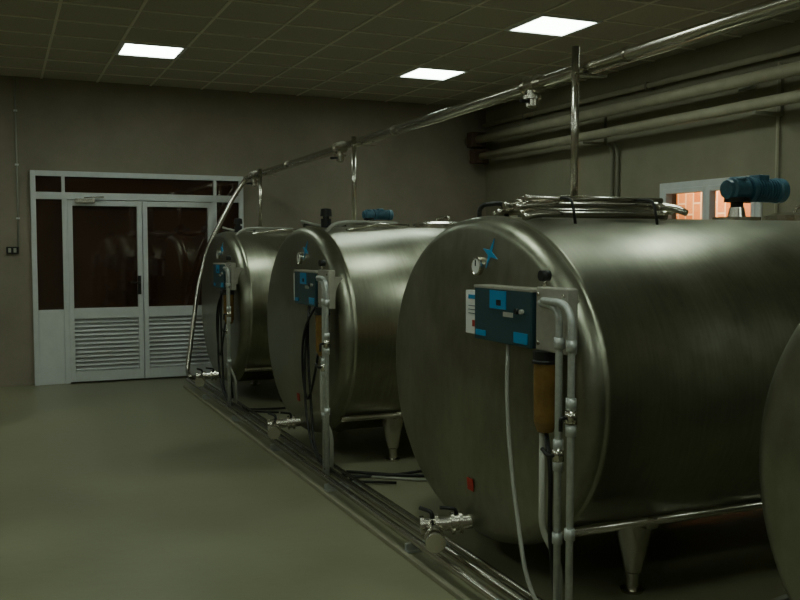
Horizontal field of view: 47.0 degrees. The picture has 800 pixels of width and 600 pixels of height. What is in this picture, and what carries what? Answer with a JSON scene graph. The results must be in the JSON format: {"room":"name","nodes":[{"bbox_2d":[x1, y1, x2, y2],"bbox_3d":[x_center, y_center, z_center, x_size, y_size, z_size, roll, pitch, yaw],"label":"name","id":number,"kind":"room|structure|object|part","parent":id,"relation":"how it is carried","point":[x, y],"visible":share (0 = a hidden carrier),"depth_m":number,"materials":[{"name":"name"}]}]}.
{"room":"processing plant","nodes":[
{"label":"processing plant","id":0,"kind":"room"},
{"bbox_2d":[0,75,485,386],"bbox_3d":[-3.068,-0.898,11.009,9.580,3.680,0.200,-1,4,-23],"label":"wall","id":1,"kind":"structure","parent":0,"point":[423,174],"depth_m":11.25,"materials":[{"name":"paint"}]},
{"bbox_2d":[6,247,18,253],"bbox_3d":[-4.354,-0.558,10.337,0.130,0.080,0.042,-1,4,-23],"label":"light switch","id":2,"kind":"object","parent":1,"relation":"attached to","point":[9,250],"visible":1,"depth_m":10.32,"materials":[{"name":"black plastic"}]},
{"bbox_2d":[13,76,19,246],"bbox_3d":[-4.297,-1.548,10.311,0.040,1.900,0.026,-1,4,-23],"label":"conduit","id":3,"kind":"object","parent":1,"relation":"attached to","point":[14,109],"visible":1,"depth_m":10.30,"materials":[{"name":"grey metal"}]},
{"bbox_2d":[30,170,243,385],"bbox_3d":[-3.031,-0.269,10.862,2.430,2.440,0.164,-1,4,-23],"label":"door","id":4,"kind":"structure","parent":1,"relation":"in","point":[114,283],"depth_m":10.79,"materials":[{"name":"white metal"}]},
{"bbox_2d":[0,376,786,599],"bbox_3d":[-0.187,1.384,4.507,9.580,0.100,14.650,-1,4,-23],"label":"floor","id":5,"kind":"structure","parent":0,"point":[136,489],"depth_m":5.24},
{"bbox_2d":[185,175,248,379],"bbox_3d":[-2.207,-0.298,10.918,0.335,2.398,0.976,3,5,41],"label":"pipe","id":6,"kind":"object","parent":5,"relation":"on","point":[245,179],"visible":0.87,"depth_m":10.90,"materials":[{"name":"silver metal"}]},
{"bbox_2d":[195,218,331,412],"bbox_3d":[-0.469,0.051,10.207,3.597,1.880,2.253,-1,4,-23],"label":"tank","id":7,"kind":"object","parent":5,"relation":"on","point":[238,264],"visible":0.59,"depth_m":9.11,"materials":[{"name":"silver metal"}]},
{"bbox_2d":[258,169,275,226],"bbox_3d":[-1.516,-1.057,10.419,0.235,0.847,0.100,-1,4,-23],"label":"support post","id":8,"kind":"object","parent":7,"relation":"on","point":[260,174],"visible":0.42,"depth_m":10.37,"materials":[{"name":"silver metal"}]},
{"bbox_2d":[183,385,469,599],"bbox_3d":[0.222,1.335,4.273,0.025,0.025,13.300,-1,4,-23],"label":"trim","id":9,"kind":"structure","parent":5,"relation":"on","point":[450,589],"depth_m":5.40,"materials":[{"name":"paint"}]},
{"bbox_2d":[267,208,457,483],"bbox_3d":[0.659,0.200,7.617,3.597,1.893,2.253,-1,4,-23],"label":"tank","id":10,"kind":"object","parent":5,"relation":"on","point":[335,294],"visible":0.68,"depth_m":6.57,"materials":[{"name":"silver metal"}]},
{"bbox_2d":[352,136,375,219],"bbox_3d":[-0.319,-0.948,7.670,0.235,0.816,0.100,-1,4,-23],"label":"support post","id":11,"kind":"object","parent":10,"relation":"on","point":[354,187],"visible":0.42,"depth_m":7.62,"materials":[{"name":"silver metal"}]},
{"bbox_3d":[-0.191,-0.649,7.394,0.282,0.173,0.156,-1,4,-23],"label":"agitator motor","id":12,"kind":"part","parent":10,"relation":"part of","materials":[{"name":"blue metal"}]},
{"bbox_3d":[0.355,-0.635,7.687,0.500,0.130,0.500,-1,4,-23],"label":"manhole lid","id":13,"kind":"part","parent":10,"relation":"part of","materials":[{"name":"silver metal"}]},
{"bbox_2d":[186,377,542,599],"bbox_3d":[0.333,1.293,4.373,0.270,0.097,13.400,-1,4,-23],"label":"pipe","id":14,"kind":"object","parent":5,"relation":"on","point":[415,545],"visible":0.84,"depth_m":5.28,"materials":[{"name":"silver metal"}]},
{"bbox_2d":[346,470,426,480],"bbox_3d":[0.381,1.211,6.362,1.511,0.022,0.277,0,3,-2],"label":"hose","id":15,"kind":"object","parent":5,"relation":"on","point":[373,474],"visible":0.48,"depth_m":6.34,"materials":[{"name":"black rubber"}]},
{"bbox_2d":[396,175,799,599],"bbox_3d":[1.756,0.299,5.097,3.617,1.995,2.149,-1,4,-23],"label":"tank","id":16,"kind":"object","parent":5,"relation":"on","point":[568,368],"visible":0.97,"depth_m":4.06,"materials":[{"name":"silver metal"}]},
{"bbox_2d":[570,46,607,195],"bbox_3d":[0.957,-0.857,4.735,0.235,0.870,0.100,-1,4,-23],"label":"support post","id":17,"kind":"object","parent":16,"relation":"on","point":[575,74],"visible":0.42,"depth_m":4.69,"materials":[{"name":"silver metal"}]},
{"bbox_2d":[246,0,799,186],"bbox_3d":[0.957,-1.145,4.734,0.226,0.339,13.831,-1,4,-23],"label":"overhead milk pipeline","id":18,"kind":"object","parent":17,"relation":"on","point":[529,88],"visible":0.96,"depth_m":4.83,"materials":[{"name":"silver metal"}]},
{"bbox_3d":[1.986,-0.569,5.201,0.470,0.275,0.260,-1,4,-23],"label":"agitator motor","id":19,"kind":"part","parent":16,"relation":"part of","materials":[{"name":"blue metal"}]},
{"bbox_3d":[2.446,-0.505,5.514,0.500,0.130,0.500,-1,4,-23],"label":"manhole lid","id":20,"kind":"part","parent":16,"relation":"part of","materials":[{"name":"silver metal"}]},
{"bbox_2d":[759,323,799,599],"bbox_3d":[2.916,0.516,2.436,3.597,1.880,2.253,-1,4,-23],"label":"tank","id":21,"kind":"object","parent":5,"relation":"on","point":[779,451],"visible":1,"depth_m":2.72,"materials":[{"name":"silver metal"}]},
{"bbox_2d":[771,594,789,599],"bbox_3d":[1.711,1.348,4.008,1.776,0.026,0.225,-3,4,-37],"label":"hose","id":22,"kind":"object","parent":5,"relation":"on","point":[785,596],"visible":0.5,"depth_m":4.12,"materials":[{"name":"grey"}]},
{"bbox_2d":[0,0,799,107],"bbox_3d":[-0.187,-2.196,4.293,9.180,0.128,14.250,-1,4,-23],"label":"ceiling","id":23,"kind":"structure","parent":0,"point":[347,49],"depth_m":8.47,"materials":[{"name":"tile"}]},
{"bbox_2d":[114,41,187,59],"bbox_3d":[-2.403,-2.403,8.860,0.600,0.020,0.600,-1,4,-23],"label":"ceiling light panel","id":24,"kind":"object","parent":23,"relation":"in","point":[135,49],"depth_m":8.85,"materials":[{"name":"white plastic"}]},
{"bbox_2d":[396,66,468,80],"bbox_3d":[0.348,-2.474,10.054,0.600,0.020,0.600,-1,4,-23],"label":"ceiling light panel","id":25,"kind":"object","parent":23,"relation":"in","point":[428,73],"depth_m":10.04,"materials":[{"name":"white plastic"}]},
{"bbox_2d":[505,14,602,36],"bbox_3d":[1.305,-2.343,7.857,0.600,0.020,0.600,-1,4,-23],"label":"ceiling light panel","id":26,"kind":"object","parent":23,"relation":"in","point":[542,24],"depth_m":7.84,"materials":[{"name":"white plastic"}]},
{"bbox_2d":[485,20,799,219],"bbox_3d":[4.114,-0.615,6.261,0.200,3.680,14.250,-1,4,-23],"label":"wall","id":27,"kind":"structure","parent":0,"point":[740,144],"depth_m":9.28,"materials":[{"name":"paint"}]},
{"bbox_2d":[465,61,799,163],"bbox_3d":[3.827,-1.662,6.101,0.395,0.410,14.100,-1,4,-23],"label":"pipes","id":28,"kind":"object","parent":27,"relation":"attached to","point":[474,139],"visible":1,"depth_m":8.91,"materials":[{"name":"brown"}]},
{"bbox_2d":[481,45,799,127],"bbox_3d":[3.960,-1.990,6.139,0.105,0.080,14.100,-1,4,-23],"label":"conduit pipe","id":29,"kind":"object","parent":27,"relation":"attached to","point":[647,85],"visible":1,"depth_m":9.16,"materials":[{"name":"grey metal"}]},
{"bbox_2d":[607,62,780,212],"bbox_3d":[2.755,-1.118,8.984,0.091,1.960,2.362,-1,4,-23],"label":"conduit","id":30,"kind":"object","parent":27,"relation":"attached to","point":[751,87],"visible":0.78,"depth_m":9.91,"materials":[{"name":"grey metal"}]},
{"bbox_2d":[660,174,762,219],"bbox_3d":[2.942,-0.609,8.761,0.100,1.070,1.360,-1,4,-23],"label":"window","id":31,"kind":"structure","parent":27,"relation":"in","point":[708,187],"depth_m":8.73,"materials":[{"name":"white metal"}]},
{"label":"outside","id":32,"kind":"structure","parent":0,"visible":0},
{"bbox_2d":[676,191,750,218],"bbox_3d":[4.657,-0.822,12.084,0.200,3.400,9.500,-1,4,-23],"label":"wall","id":33,"kind":"structure","parent":32,"point":[692,202],"depth_m":12.91,"materials":[{"name":"orange brick"}]}
]}

